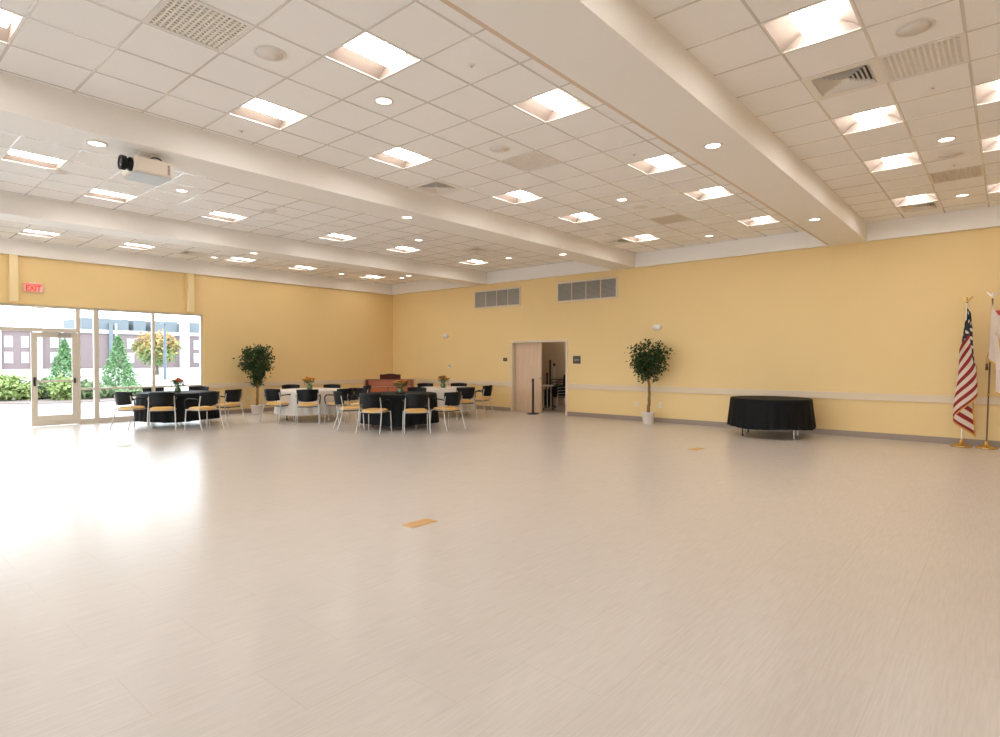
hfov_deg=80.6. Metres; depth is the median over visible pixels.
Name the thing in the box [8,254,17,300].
trim
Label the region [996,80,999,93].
diffuser
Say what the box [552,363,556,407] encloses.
stanchion
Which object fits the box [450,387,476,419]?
chair
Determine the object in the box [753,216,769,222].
diffuser
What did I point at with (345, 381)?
trim
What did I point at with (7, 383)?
shrub
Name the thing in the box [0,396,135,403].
planting bed
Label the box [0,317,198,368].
brick building
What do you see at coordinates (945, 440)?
baseboard
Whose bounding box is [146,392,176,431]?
chair
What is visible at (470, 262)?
ceiling light
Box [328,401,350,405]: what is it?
seat cushion
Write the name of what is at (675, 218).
ceiling vent
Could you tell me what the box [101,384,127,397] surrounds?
shrub
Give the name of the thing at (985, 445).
flag pole
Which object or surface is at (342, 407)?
seat cushion
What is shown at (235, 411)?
baseboard
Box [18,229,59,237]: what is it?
ceiling light
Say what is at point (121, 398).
chair
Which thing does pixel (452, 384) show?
chair
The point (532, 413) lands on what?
stanchion
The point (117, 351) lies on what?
conifer tree
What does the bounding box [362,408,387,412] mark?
seat cushion
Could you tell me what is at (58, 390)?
shrub
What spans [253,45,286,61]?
ceiling speaker
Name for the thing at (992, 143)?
ceiling light
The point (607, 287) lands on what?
air vent
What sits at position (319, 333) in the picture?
wall
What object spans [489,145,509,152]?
ceiling speaker
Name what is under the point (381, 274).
ceiling vent
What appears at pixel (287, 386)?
chair
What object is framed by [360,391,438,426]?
tablecloth
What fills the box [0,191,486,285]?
ceiling beam
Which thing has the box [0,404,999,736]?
floor
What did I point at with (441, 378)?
flower vase
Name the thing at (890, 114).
ceiling light
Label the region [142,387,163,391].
chair
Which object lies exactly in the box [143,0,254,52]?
ceiling vent
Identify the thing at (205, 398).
chair
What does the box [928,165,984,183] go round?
ceiling vent
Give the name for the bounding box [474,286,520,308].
air vent
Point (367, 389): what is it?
chair
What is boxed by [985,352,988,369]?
tassel
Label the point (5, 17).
diffuser
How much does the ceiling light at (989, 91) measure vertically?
0.114 m
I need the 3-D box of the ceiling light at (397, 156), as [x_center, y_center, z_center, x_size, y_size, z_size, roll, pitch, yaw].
[-1.310,-2.828,7.792,0.612,0.114,0.612,1,1,41]
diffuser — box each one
[0,9,10,27]
[8,149,58,163]
[24,230,54,234]
[91,189,129,197]
[126,243,149,246]
[210,212,239,218]
[243,98,295,120]
[329,234,349,238]
[344,33,404,67]
[384,148,420,161]
[396,247,412,249]
[507,190,532,199]
[533,89,575,112]
[572,212,592,218]
[636,234,651,238]
[646,155,674,167]
[700,187,722,195]
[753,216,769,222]
[790,1,837,37]
[854,108,885,125]
[882,154,906,165]
[906,194,925,201]
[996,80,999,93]
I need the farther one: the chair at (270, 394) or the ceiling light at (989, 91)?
the chair at (270, 394)
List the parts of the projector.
mount plate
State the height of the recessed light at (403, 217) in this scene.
0.012 m
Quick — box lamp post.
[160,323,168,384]
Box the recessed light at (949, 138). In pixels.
[936,136,956,142]
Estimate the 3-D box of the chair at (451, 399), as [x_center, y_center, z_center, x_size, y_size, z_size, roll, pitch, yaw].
[-1.138,0.921,12.964,0.642,0.840,0.572,1,1,44]
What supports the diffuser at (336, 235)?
attached to the ceiling light at (333, 236)
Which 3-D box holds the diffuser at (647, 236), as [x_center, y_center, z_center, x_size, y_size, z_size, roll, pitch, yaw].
[3.094,-2.904,12.890,0.270,0.085,0.500,1,1,41]
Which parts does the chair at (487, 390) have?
backrest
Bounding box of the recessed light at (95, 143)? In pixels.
[86,140,107,146]
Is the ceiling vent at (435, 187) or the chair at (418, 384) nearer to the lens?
the ceiling vent at (435, 187)
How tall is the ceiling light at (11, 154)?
0.114 m
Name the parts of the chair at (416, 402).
leg, backrest, leg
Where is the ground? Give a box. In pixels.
[0,367,199,428]
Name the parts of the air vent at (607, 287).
louvre panel, louvre panel, louvre panel, louvre panel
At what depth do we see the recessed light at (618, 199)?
9.76 m
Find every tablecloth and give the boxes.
[133,390,219,422]
[274,388,345,415]
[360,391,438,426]
[425,386,476,411]
[727,396,815,429]
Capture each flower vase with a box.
[169,377,185,391]
[301,377,315,388]
[392,379,409,392]
[438,376,448,387]
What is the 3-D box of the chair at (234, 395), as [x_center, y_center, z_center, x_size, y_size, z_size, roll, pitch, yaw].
[-6.458,0.905,14.037,0.642,0.840,0.572,0,1,22]
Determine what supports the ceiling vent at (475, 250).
in the ceiling
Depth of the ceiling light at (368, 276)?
19.10 m
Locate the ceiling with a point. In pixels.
(415, 29)
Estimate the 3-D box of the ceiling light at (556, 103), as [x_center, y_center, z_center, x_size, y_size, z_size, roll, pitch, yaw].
[0.544,-2.805,6.190,0.612,0.114,0.612,1,1,41]
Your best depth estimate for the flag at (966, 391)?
10.23 m
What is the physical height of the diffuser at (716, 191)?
0.085 m
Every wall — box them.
[0,254,392,409]
[393,205,999,440]
[541,342,565,405]
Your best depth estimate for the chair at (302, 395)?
13.94 m
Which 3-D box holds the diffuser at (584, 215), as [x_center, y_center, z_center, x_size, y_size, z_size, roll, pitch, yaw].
[1.492,-2.878,11.036,0.270,0.085,0.500,1,1,41]
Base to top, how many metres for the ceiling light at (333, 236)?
0.114 m
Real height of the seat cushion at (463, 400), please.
0.076 m
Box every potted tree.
[232,344,275,413]
[625,338,674,423]
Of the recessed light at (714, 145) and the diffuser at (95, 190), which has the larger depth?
the diffuser at (95, 190)
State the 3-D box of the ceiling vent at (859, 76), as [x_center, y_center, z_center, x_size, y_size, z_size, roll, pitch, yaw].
[3.287,-2.771,5.626,0.612,0.067,0.612,1,1,41]
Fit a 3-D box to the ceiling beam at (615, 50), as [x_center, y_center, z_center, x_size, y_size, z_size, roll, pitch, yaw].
[1.208,-2.573,5.094,0.638,0.368,17.343,1,1,41]
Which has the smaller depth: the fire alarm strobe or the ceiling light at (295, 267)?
the fire alarm strobe
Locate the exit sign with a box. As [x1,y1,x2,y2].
[23,282,42,292]
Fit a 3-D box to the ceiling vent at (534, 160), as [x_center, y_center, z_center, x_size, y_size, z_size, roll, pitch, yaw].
[0.418,-2.784,7.919,0.612,0.025,0.612,1,1,41]
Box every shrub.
[0,371,30,400]
[9,381,44,399]
[30,376,58,398]
[46,372,82,399]
[81,378,106,398]
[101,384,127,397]
[123,384,146,395]
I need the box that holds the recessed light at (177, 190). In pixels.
[175,189,188,192]
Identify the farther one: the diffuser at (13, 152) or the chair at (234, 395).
the chair at (234, 395)
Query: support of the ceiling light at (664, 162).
attached to the ceiling
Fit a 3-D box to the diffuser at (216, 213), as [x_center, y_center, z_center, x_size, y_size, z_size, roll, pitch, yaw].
[-5.127,-2.878,10.968,0.270,0.085,0.500,1,1,41]
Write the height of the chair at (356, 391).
0.840 m
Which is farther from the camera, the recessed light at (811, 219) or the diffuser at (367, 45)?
the recessed light at (811, 219)
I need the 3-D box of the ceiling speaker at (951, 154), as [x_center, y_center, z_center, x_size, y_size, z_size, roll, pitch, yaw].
[5.834,-2.767,7.635,0.270,0.009,0.268,1,1,41]
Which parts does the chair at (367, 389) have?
backrest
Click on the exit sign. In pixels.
(32, 286)
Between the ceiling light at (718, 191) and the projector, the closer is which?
the projector
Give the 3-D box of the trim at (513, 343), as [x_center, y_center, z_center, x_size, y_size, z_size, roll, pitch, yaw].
[1.158,0.237,16.899,2.010,2.090,0.240,1,1,41]
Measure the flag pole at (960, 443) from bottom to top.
2.639 m
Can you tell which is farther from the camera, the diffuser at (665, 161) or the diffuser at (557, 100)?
the diffuser at (665, 161)
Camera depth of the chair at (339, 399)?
12.93 m
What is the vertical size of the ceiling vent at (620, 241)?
0.067 m
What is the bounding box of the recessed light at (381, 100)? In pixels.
[374,96,392,105]
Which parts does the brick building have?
pane, pane, pane, pane, pane, pane, cornice, pane, pane, pane, pane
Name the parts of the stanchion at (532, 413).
post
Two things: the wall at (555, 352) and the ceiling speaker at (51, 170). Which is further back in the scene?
the wall at (555, 352)
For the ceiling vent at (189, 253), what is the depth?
14.74 m
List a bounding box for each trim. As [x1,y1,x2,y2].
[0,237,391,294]
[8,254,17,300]
[186,273,193,311]
[207,378,379,387]
[392,206,999,294]
[401,378,999,404]
[440,0,828,244]
[511,339,567,415]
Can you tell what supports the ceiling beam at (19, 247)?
attached to the wall at (319, 333)
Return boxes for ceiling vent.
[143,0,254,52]
[174,251,207,256]
[371,273,397,276]
[409,180,464,195]
[458,247,490,253]
[500,151,562,171]
[600,238,635,245]
[648,214,690,224]
[801,58,887,100]
[877,33,968,82]
[896,201,941,213]
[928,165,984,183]
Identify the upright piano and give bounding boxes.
[365,374,413,391]
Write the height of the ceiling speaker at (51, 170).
0.009 m
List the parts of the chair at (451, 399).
armrest, leg, backrest, leg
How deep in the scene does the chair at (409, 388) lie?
14.99 m
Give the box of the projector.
[117,152,172,185]
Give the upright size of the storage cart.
0.760 m
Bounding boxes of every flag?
[953,308,977,437]
[988,305,999,395]
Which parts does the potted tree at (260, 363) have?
pot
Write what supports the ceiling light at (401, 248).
attached to the ceiling
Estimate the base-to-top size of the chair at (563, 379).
0.840 m
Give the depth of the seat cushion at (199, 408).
12.90 m
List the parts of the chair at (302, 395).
leg, backrest, leg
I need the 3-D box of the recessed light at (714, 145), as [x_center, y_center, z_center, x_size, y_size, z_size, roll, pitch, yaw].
[2.297,-2.401,6.360,0.196,0.012,0.196,1,1,41]
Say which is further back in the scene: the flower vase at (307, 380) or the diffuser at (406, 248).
the flower vase at (307, 380)
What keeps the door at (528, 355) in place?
in the wall at (888, 316)
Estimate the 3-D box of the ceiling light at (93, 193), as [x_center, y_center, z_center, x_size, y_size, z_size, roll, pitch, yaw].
[-6.328,-2.855,9.578,0.612,0.114,0.612,1,1,41]
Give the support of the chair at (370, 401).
on the floor
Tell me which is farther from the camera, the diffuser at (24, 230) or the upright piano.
the upright piano
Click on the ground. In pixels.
(11, 415)
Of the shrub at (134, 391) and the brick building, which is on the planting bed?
the shrub at (134, 391)
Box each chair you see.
[110,392,151,429]
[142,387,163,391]
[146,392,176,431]
[184,391,223,430]
[188,386,208,389]
[209,389,245,425]
[260,389,294,423]
[282,384,299,388]
[295,389,320,424]
[323,384,340,387]
[324,388,357,421]
[333,391,364,429]
[344,388,363,423]
[346,385,370,417]
[355,393,391,433]
[402,394,430,433]
[407,387,426,391]
[417,383,432,386]
[429,392,465,430]
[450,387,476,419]
[451,383,466,386]
[467,385,494,415]
[549,374,564,400]
[549,382,564,403]
[549,384,564,406]
[549,388,564,409]
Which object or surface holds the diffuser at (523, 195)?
attached to the ceiling light at (518, 196)
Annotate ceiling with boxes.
[0,0,999,284]
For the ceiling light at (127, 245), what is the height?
0.114 m
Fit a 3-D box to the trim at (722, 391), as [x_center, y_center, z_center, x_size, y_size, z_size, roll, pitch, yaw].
[3.803,0.507,14.470,20.147,0.140,0.025,1,1,41]
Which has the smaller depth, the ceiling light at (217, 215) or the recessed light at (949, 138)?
the recessed light at (949, 138)
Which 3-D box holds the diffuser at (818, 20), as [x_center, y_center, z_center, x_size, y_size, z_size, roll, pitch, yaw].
[2.486,-2.789,4.698,0.270,0.085,0.500,1,1,41]
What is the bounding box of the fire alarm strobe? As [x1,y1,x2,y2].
[652,324,661,329]
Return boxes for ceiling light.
[0,8,25,44]
[0,148,67,168]
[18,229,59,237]
[83,189,136,202]
[119,243,153,249]
[200,211,247,221]
[224,257,255,262]
[228,97,308,129]
[290,266,316,269]
[318,233,355,241]
[323,31,421,80]
[362,275,384,278]
[368,147,433,168]
[389,246,418,252]
[459,260,486,264]
[493,190,542,203]
[511,88,591,122]
[557,212,601,222]
[623,234,659,241]
[627,154,687,174]
[683,186,734,200]
[738,216,779,225]
[760,0,863,53]
[831,104,904,134]
[863,151,922,172]
[890,193,938,206]
[973,79,999,105]
[980,136,999,152]
[986,183,999,193]
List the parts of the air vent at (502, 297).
louvre panel, louvre panel, louvre panel, louvre panel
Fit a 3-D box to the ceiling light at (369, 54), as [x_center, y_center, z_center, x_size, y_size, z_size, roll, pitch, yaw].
[-1.120,-2.792,5.200,0.612,0.114,0.612,1,1,41]
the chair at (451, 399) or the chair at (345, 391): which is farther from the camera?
the chair at (345, 391)
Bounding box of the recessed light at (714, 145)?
[704,142,722,148]
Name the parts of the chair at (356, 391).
backrest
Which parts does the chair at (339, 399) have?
backrest, leg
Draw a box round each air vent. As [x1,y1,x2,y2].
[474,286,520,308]
[557,276,617,302]
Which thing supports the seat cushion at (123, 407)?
on the chair at (121, 398)
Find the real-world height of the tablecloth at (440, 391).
0.604 m
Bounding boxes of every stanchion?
[527,379,538,414]
[544,373,549,407]
[549,360,550,384]
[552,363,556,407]
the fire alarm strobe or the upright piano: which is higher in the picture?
the fire alarm strobe
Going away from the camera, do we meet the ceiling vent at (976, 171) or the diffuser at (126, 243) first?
the ceiling vent at (976, 171)
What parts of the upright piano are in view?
panel, panel, lid, panel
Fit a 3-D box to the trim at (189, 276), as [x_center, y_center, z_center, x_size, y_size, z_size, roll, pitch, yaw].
[-8.288,-2.033,15.791,0.110,1.017,0.150,1,1,41]
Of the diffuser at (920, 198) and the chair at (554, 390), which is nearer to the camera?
the diffuser at (920, 198)
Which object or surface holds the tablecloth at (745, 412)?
on the round table
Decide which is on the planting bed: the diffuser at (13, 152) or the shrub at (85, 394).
the shrub at (85, 394)
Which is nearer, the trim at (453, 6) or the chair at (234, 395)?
the trim at (453, 6)
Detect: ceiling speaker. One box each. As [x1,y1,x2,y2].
[46,168,68,174]
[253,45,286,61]
[262,209,277,212]
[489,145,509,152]
[633,205,648,209]
[895,18,935,37]
[938,151,963,157]
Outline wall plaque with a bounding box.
[573,356,580,363]
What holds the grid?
attached to the ceiling
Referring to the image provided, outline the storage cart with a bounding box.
[542,385,553,409]
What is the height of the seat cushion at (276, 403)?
0.076 m
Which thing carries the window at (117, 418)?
in the wall at (319, 333)
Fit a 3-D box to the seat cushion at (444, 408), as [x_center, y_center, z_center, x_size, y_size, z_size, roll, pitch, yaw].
[-1.190,0.880,13.014,0.475,0.076,0.475,1,1,44]
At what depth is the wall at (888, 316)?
12.80 m
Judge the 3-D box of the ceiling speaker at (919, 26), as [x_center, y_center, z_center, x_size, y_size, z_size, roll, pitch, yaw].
[3.324,-2.727,4.729,0.270,0.009,0.268,1,1,41]
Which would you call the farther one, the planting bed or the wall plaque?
the planting bed
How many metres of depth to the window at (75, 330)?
13.47 m
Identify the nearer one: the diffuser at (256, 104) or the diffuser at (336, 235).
the diffuser at (256, 104)
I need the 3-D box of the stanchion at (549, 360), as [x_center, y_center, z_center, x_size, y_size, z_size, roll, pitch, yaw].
[1.642,0.483,19.309,0.240,1.530,0.240,1,1,41]
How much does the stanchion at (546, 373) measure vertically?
1.120 m
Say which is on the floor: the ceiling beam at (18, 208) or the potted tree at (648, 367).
the potted tree at (648, 367)
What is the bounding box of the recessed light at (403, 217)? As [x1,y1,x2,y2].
[401,216,412,218]
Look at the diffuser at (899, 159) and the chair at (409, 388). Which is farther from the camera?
the chair at (409, 388)
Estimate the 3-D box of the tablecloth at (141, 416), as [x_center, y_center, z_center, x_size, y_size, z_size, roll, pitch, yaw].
[-7.659,0.881,14.018,1.813,0.644,1.806,0,1,24]
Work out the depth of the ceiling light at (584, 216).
11.17 m
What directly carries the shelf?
attached to the upright piano
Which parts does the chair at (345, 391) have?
backrest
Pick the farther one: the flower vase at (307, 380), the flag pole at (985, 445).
the flower vase at (307, 380)
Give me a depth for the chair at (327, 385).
16.75 m
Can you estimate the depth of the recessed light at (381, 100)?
6.04 m
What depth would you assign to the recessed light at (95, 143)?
6.29 m
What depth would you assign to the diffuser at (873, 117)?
6.56 m
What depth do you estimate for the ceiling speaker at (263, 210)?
10.48 m
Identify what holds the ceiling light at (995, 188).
attached to the ceiling
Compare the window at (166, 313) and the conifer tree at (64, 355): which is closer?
the window at (166, 313)
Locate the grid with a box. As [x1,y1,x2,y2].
[0,0,999,284]
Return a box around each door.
[30,332,78,426]
[515,343,541,412]
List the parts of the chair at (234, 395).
leg, backrest, leg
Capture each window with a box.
[0,303,77,332]
[77,307,96,423]
[96,308,153,422]
[153,312,202,390]
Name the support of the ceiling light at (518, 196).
attached to the ceiling
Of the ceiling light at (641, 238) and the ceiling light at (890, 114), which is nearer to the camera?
the ceiling light at (890, 114)
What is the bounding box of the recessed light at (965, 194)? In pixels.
[955,193,969,196]
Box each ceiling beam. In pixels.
[0,72,634,269]
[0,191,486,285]
[448,0,866,244]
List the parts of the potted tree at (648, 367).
pot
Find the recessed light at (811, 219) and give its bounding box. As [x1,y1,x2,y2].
[808,218,821,220]
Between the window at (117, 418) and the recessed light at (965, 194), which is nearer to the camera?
the recessed light at (965, 194)
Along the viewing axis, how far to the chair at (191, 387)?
15.58 m
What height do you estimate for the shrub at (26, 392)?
0.905 m
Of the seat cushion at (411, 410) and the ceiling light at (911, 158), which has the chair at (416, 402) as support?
the seat cushion at (411, 410)
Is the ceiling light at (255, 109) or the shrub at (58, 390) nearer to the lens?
the ceiling light at (255, 109)
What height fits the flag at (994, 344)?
1.651 m
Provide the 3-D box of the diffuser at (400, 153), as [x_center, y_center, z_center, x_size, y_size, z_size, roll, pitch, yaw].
[-1.310,-2.833,7.792,0.270,0.085,0.500,1,1,41]
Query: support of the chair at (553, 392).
on the chair at (553, 395)
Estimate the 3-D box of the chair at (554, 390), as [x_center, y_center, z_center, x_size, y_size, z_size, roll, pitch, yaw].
[1.909,0.681,17.985,0.642,0.840,0.572,0,1,-19]
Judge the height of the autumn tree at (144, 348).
4.930 m
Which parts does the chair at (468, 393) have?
backrest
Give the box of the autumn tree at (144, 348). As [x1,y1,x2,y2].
[131,328,184,374]
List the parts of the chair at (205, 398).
armrest, leg, leg, backrest, leg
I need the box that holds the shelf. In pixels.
[371,386,410,386]
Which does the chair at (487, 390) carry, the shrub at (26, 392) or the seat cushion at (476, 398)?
the seat cushion at (476, 398)
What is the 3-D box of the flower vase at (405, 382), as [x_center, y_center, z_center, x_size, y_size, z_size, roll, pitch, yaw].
[-2.278,0.408,13.593,0.472,0.315,0.436,-1,1,-41]
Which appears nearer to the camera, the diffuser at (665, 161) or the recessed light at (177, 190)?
the diffuser at (665, 161)
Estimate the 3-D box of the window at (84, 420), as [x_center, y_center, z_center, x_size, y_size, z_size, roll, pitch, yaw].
[-9.907,-0.067,14.151,0.100,2.770,0.370,1,1,41]
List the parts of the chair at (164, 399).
leg, backrest, leg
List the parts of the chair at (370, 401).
leg, backrest, leg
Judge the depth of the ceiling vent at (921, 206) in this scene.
10.28 m
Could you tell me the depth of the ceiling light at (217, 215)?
11.08 m
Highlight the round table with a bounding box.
[741,428,798,438]
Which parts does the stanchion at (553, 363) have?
post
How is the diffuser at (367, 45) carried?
attached to the ceiling light at (369, 54)
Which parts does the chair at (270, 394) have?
leg, backrest, leg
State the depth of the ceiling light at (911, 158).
8.05 m
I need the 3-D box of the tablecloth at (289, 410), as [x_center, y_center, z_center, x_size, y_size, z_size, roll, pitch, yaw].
[-4.895,0.843,15.310,1.810,0.604,1.807,0,1,-5]
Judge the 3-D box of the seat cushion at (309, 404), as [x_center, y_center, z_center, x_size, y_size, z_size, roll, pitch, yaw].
[-4.621,0.863,14.214,0.475,0.076,0.475,0,1,-14]
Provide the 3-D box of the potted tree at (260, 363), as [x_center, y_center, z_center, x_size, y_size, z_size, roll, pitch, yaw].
[-6.751,0.291,16.558,1.371,1.989,0.976,0,1,31]
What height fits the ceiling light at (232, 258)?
0.114 m
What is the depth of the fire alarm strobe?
14.38 m
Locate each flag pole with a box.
[950,296,973,447]
[975,291,998,449]
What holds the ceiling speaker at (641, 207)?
attached to the ceiling
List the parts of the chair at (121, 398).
leg, backrest, leg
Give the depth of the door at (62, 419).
13.61 m
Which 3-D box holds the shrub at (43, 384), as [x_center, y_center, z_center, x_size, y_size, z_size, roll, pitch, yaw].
[-17.789,0.794,23.010,1.165,1.048,1.251,1,1,41]
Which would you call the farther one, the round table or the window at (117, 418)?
the window at (117, 418)
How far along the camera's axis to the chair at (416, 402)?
12.19 m
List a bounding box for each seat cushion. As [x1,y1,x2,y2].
[118,406,144,409]
[150,406,173,410]
[188,406,216,410]
[213,403,238,406]
[266,401,288,405]
[298,402,317,406]
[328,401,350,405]
[340,406,361,408]
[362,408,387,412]
[405,408,426,412]
[433,406,458,410]
[460,399,472,402]
[475,397,488,400]
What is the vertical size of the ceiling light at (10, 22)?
0.114 m
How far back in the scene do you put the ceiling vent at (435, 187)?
9.13 m
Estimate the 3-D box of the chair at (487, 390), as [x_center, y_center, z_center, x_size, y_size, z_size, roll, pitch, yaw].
[-0.513,0.874,16.287,0.642,0.840,0.572,0,1,22]
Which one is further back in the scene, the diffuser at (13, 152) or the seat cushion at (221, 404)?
the seat cushion at (221, 404)
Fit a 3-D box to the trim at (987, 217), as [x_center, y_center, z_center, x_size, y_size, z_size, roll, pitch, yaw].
[3.771,-2.704,14.403,20.167,0.368,0.100,1,1,41]
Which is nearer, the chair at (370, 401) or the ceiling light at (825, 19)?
the ceiling light at (825, 19)
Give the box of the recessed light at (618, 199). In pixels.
[616,198,627,201]
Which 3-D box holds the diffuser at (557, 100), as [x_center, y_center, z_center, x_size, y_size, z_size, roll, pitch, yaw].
[0.544,-2.810,6.190,0.270,0.085,0.500,1,1,41]
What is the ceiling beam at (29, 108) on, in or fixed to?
attached to the ceiling
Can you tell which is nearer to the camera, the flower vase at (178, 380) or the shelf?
the flower vase at (178, 380)
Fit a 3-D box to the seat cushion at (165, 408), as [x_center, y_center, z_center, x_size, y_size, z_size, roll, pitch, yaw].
[-7.419,0.880,12.964,0.475,0.076,0.475,0,1,-27]
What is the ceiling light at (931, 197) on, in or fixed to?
attached to the ceiling
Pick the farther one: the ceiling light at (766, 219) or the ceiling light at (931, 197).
the ceiling light at (766, 219)
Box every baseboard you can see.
[219,407,273,414]
[476,405,999,447]
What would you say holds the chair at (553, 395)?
on the floor
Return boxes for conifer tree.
[47,338,81,381]
[99,334,141,386]
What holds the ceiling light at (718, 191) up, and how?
attached to the ceiling
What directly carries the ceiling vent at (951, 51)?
in the ceiling
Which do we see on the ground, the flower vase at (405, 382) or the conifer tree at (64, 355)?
the conifer tree at (64, 355)

